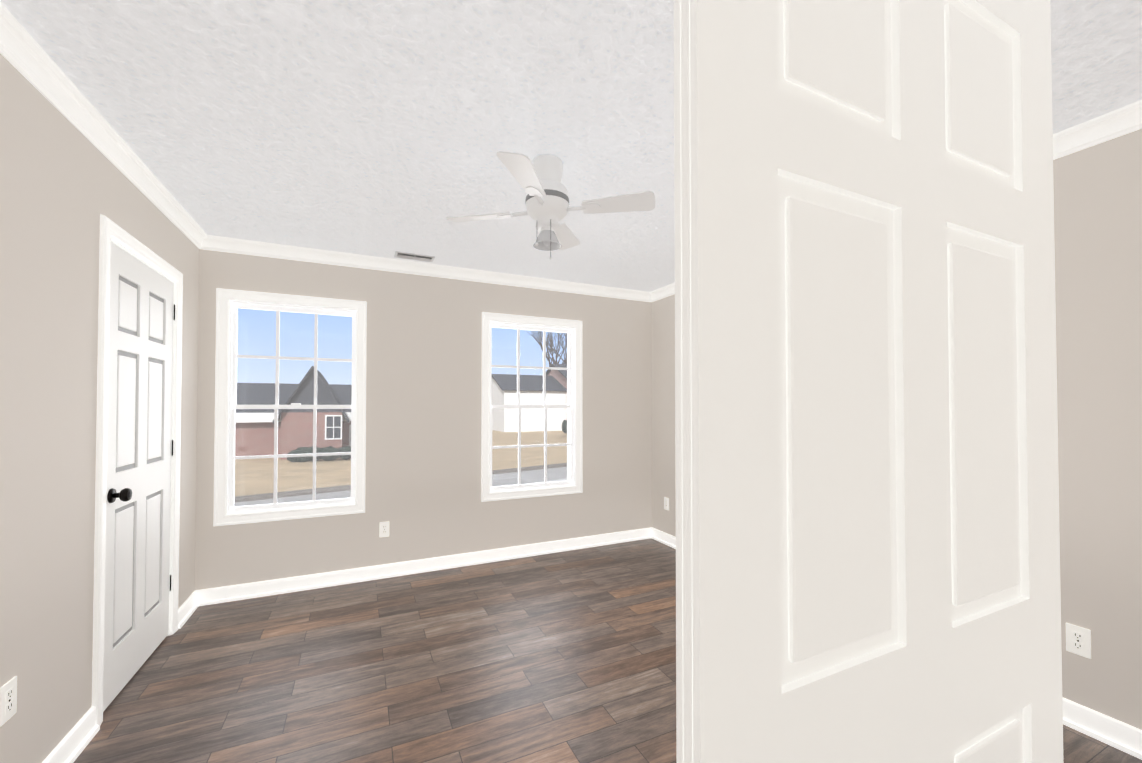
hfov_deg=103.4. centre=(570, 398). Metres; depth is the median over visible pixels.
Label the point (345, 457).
hedge
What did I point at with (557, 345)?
tree
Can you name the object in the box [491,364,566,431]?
house
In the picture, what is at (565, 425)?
bush
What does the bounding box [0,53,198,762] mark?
wall
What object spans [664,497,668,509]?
electrical outlet
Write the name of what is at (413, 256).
ceiling vent
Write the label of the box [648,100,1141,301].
crown molding
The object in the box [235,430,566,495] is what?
ground
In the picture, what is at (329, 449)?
hedge
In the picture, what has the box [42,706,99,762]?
baseboard
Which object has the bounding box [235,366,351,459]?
house
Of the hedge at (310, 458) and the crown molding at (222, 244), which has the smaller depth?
the crown molding at (222, 244)
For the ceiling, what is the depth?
1.70 m
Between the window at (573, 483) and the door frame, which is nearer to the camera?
the door frame
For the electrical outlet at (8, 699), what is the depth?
1.37 m
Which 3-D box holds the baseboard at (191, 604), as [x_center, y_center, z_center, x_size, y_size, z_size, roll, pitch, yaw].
[-2.376,1.307,2.791,0.026,0.098,0.315,0,-1,-25]
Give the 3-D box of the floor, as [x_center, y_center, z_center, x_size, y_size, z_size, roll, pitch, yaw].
[0.033,1.371,1.897,3.926,0.060,4.360,0,-1,-25]
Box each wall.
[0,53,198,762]
[195,249,651,589]
[651,129,1141,729]
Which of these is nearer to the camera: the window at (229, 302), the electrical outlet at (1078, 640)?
the electrical outlet at (1078, 640)
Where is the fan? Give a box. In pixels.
[446,151,654,259]
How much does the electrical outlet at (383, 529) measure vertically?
0.115 m
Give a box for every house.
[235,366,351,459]
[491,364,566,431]
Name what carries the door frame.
attached to the wall at (65, 182)
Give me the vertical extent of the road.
0.119 m
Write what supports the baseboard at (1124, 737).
attached to the wall at (1099, 281)
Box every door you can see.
[103,242,174,711]
[674,0,1063,762]
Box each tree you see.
[526,330,566,365]
[542,333,566,362]
[546,332,565,365]
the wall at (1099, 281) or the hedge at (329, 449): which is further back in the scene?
the hedge at (329, 449)
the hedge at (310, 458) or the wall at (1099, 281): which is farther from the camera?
the hedge at (310, 458)
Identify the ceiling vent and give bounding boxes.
[394,251,434,261]
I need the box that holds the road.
[234,463,566,506]
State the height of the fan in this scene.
0.473 m
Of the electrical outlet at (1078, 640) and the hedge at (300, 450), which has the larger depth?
the hedge at (300, 450)
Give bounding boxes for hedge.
[287,447,306,461]
[306,446,325,460]
[320,446,340,460]
[339,446,350,459]
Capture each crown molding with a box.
[0,1,211,249]
[208,235,651,301]
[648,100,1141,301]
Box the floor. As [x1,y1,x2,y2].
[73,538,1141,762]
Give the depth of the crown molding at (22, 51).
1.69 m
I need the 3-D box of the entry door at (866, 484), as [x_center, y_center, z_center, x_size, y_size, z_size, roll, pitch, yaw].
[0.454,0.305,0.603,0.764,2.008,0.044,0,-1,-25]
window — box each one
[213,288,366,525]
[481,312,582,501]
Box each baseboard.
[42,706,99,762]
[178,590,201,628]
[195,528,649,605]
[650,527,1141,759]
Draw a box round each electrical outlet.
[0,676,16,726]
[379,521,388,536]
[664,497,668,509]
[1066,623,1090,658]
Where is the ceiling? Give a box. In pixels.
[0,0,1141,291]
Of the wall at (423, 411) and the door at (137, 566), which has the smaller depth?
the door at (137, 566)
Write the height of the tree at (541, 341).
14.454 m
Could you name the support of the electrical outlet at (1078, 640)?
attached to the wall at (1099, 281)
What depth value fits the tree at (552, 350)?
65.52 m
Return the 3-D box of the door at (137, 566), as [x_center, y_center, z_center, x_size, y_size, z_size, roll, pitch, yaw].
[-2.119,0.331,2.252,0.102,2.008,0.762,0,-1,-25]
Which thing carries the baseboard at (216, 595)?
attached to the wall at (423, 411)
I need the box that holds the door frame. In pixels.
[92,214,182,724]
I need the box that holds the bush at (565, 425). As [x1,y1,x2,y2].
[562,420,566,433]

